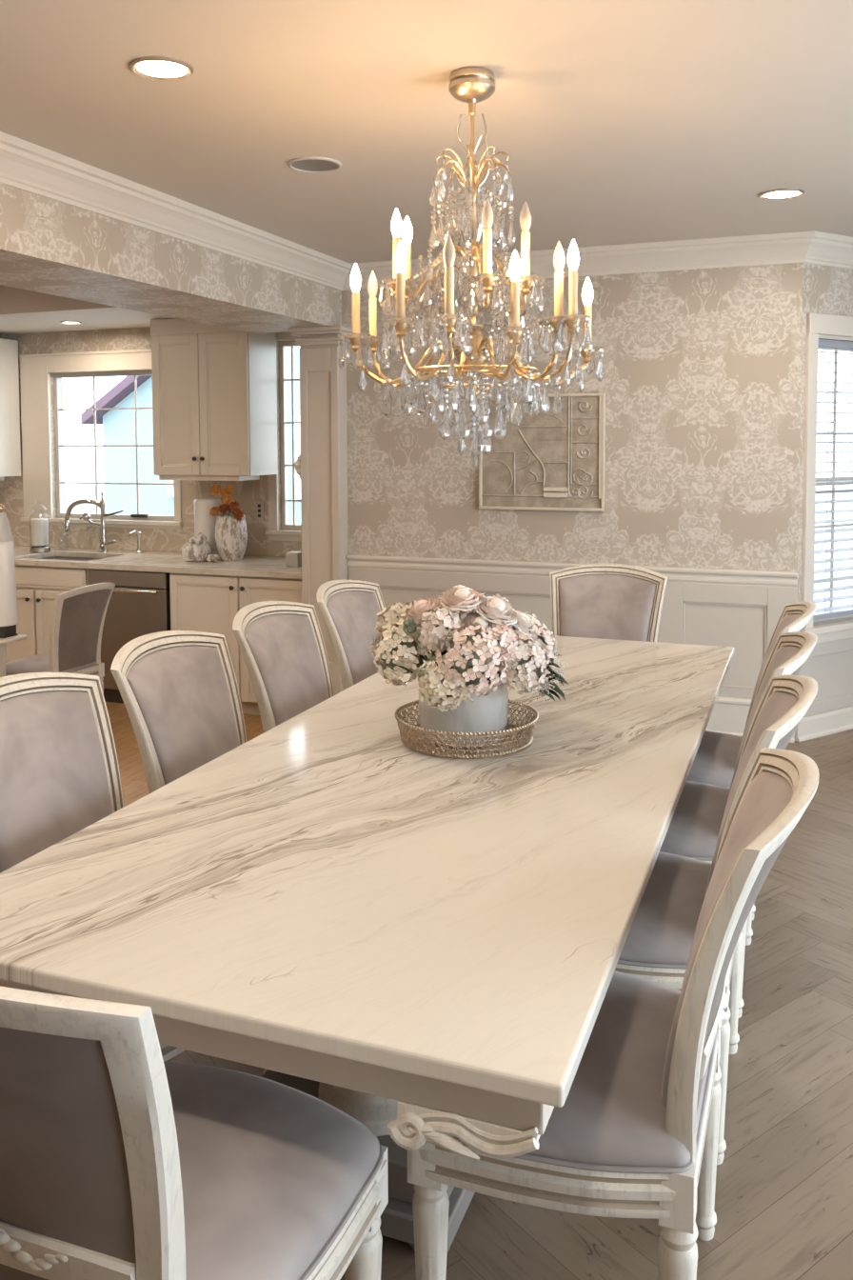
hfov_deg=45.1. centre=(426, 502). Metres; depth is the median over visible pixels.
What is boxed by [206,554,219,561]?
ornament
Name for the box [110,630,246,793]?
dining chair
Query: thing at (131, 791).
floor
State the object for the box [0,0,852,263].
ceiling
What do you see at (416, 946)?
dining table
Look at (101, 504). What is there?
bridge faucet
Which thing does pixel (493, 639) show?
flower bouquet
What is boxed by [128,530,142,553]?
soap pump
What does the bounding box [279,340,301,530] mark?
sash window
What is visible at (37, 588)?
base cabinet
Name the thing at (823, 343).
window blind
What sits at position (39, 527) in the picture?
candle
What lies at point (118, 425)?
house
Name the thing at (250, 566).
countertop
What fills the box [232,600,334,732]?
dining chair
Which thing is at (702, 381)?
wall
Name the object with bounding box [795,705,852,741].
baseboard
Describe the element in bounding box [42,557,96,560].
sink
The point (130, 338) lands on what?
wall
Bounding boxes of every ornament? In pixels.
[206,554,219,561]
[294,453,300,478]
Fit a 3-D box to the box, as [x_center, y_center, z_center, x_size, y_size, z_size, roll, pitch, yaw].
[-0.857,0.364,6.696,0.093,0.092,0.093,1,4,21]
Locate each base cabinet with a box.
[5,556,101,662]
[169,572,302,715]
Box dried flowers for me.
[209,483,245,520]
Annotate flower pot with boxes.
[417,674,508,747]
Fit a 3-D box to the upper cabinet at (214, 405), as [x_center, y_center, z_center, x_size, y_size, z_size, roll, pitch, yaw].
[-1.474,-0.710,7.111,0.756,1.101,0.424,1,4,21]
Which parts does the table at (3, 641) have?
leg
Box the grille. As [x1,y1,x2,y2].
[291,160,339,171]
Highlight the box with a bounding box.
[285,551,301,566]
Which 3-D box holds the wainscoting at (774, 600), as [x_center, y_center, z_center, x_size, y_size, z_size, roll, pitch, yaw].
[0.725,0.817,5.774,2.545,0.805,0.016,1,4,21]
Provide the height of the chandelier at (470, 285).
1.125 m
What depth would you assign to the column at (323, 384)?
6.11 m
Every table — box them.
[0,634,26,677]
[0,635,734,1251]
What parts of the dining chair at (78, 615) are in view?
seat, frame, panel, seat frame, leg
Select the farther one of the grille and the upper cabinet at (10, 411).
the upper cabinet at (10, 411)
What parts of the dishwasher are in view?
control panel, handle, door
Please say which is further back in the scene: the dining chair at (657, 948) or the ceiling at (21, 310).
the ceiling at (21, 310)
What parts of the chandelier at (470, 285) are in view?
bulb, bulb, bulb, bulb, arm, bulb, arm, arm, arm, arm, bulb, arm, stem, arm, bulb, arm, arm, bulb, arm, bulb, arm, arm, bulb, bulb, bulb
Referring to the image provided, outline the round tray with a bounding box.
[394,699,539,759]
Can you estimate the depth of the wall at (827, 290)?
5.36 m
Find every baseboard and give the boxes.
[705,697,795,742]
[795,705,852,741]
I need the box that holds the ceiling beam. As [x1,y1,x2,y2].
[0,182,341,333]
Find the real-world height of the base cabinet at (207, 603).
0.912 m
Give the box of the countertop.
[13,545,301,579]
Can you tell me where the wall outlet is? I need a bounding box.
[255,500,263,519]
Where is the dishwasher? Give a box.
[88,568,170,703]
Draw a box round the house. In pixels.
[80,345,301,524]
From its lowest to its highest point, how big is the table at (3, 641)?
0.673 m
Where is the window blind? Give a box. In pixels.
[813,339,852,619]
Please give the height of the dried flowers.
0.387 m
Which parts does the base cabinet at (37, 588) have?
door, door, drawer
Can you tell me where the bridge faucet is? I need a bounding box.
[63,491,124,552]
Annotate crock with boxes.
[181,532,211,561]
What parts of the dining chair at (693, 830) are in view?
seat, leg, leg, backrest, frame, panel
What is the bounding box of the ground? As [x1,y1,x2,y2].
[64,485,852,608]
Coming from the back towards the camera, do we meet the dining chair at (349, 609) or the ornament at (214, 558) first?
the ornament at (214, 558)
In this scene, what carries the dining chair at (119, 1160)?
on the floor at (791, 1235)
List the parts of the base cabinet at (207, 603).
door, door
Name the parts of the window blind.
ladder cord, rail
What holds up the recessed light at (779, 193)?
in the ceiling at (617, 122)
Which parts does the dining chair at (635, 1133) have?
leg, seat frame, seat, leg, leg, rail, backrest, frame, panel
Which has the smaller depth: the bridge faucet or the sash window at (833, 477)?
the sash window at (833, 477)
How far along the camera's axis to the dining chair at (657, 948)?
2.30 m
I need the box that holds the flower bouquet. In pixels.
[370,584,568,711]
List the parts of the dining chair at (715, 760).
seat, leg, backrest, frame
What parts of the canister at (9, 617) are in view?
knob, lid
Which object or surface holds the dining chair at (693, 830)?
on the floor at (791, 1235)
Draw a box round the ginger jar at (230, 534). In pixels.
[214,513,247,560]
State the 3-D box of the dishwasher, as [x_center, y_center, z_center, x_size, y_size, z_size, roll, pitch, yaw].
[-1.881,0.885,7.162,0.627,0.912,0.752,1,4,21]
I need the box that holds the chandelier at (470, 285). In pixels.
[338,66,604,472]
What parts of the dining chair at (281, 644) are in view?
backrest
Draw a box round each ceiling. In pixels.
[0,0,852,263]
[0,284,172,334]
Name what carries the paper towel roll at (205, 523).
on the countertop
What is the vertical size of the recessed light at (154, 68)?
0.010 m
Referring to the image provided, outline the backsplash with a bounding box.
[0,461,301,556]
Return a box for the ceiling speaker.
[288,156,341,172]
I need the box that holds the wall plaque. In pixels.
[479,392,606,511]
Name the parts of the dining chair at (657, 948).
seat, seat frame, leg, leg, backrest, frame, panel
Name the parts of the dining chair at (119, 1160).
rail, panel, frame, seat, seat frame, leg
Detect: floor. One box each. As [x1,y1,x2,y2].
[105,701,263,806]
[167,728,852,1279]
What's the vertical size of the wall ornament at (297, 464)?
0.165 m
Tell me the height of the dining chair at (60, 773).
1.012 m
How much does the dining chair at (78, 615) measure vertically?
0.931 m
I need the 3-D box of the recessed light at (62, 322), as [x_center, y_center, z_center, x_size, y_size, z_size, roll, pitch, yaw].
[-2.496,-1.264,7.215,0.140,0.010,0.140,1,4,21]
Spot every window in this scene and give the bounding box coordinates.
[19,349,182,529]
[53,370,174,520]
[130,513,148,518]
[265,331,301,541]
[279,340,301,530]
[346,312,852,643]
[813,347,852,622]
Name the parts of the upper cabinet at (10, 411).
crown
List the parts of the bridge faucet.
spout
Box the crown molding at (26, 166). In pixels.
[0,131,852,290]
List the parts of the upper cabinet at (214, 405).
door, crown, door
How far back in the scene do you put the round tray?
2.65 m
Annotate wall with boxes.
[0,326,297,557]
[341,262,803,687]
[797,262,852,700]
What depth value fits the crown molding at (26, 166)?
5.16 m
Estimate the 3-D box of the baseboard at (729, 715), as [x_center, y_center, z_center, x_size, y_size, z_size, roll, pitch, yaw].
[0.716,1.117,5.771,2.548,0.205,0.030,1,4,21]
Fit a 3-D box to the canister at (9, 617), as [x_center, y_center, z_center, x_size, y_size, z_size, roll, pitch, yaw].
[-2.387,0.379,5.775,0.156,0.746,0.156,1,4,21]
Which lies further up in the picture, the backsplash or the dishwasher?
the backsplash
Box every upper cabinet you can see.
[0,338,20,480]
[150,318,277,480]
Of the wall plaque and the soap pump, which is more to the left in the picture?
the soap pump
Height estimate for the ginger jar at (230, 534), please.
0.317 m
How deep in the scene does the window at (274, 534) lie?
7.22 m
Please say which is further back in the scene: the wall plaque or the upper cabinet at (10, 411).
the upper cabinet at (10, 411)
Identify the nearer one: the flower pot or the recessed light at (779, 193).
the flower pot
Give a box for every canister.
[0,503,18,638]
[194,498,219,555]
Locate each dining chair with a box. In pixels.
[0,672,266,1073]
[0,986,388,1279]
[5,582,115,693]
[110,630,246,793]
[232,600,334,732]
[317,579,387,690]
[407,747,819,1279]
[549,563,667,641]
[615,674,818,1164]
[660,631,818,1018]
[686,601,817,920]
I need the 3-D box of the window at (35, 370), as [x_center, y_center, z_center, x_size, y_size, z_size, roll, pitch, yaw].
[-2.471,-0.475,7.730,1.460,1.315,0.050,1,4,21]
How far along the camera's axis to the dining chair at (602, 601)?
4.53 m
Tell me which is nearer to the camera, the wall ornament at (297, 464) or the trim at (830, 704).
the trim at (830, 704)
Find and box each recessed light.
[60,320,81,324]
[130,56,193,80]
[760,188,804,200]
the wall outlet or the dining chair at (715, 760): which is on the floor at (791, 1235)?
the dining chair at (715, 760)
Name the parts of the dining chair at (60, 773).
backrest, frame, seat frame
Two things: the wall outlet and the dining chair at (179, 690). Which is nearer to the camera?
the dining chair at (179, 690)
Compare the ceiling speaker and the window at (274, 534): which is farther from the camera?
the window at (274, 534)
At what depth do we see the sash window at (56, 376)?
7.84 m
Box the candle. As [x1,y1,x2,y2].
[30,518,48,545]
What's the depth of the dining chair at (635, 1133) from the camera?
1.64 m
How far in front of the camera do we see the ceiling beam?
4.49 m
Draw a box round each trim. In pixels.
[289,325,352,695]
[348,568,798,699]
[798,637,852,717]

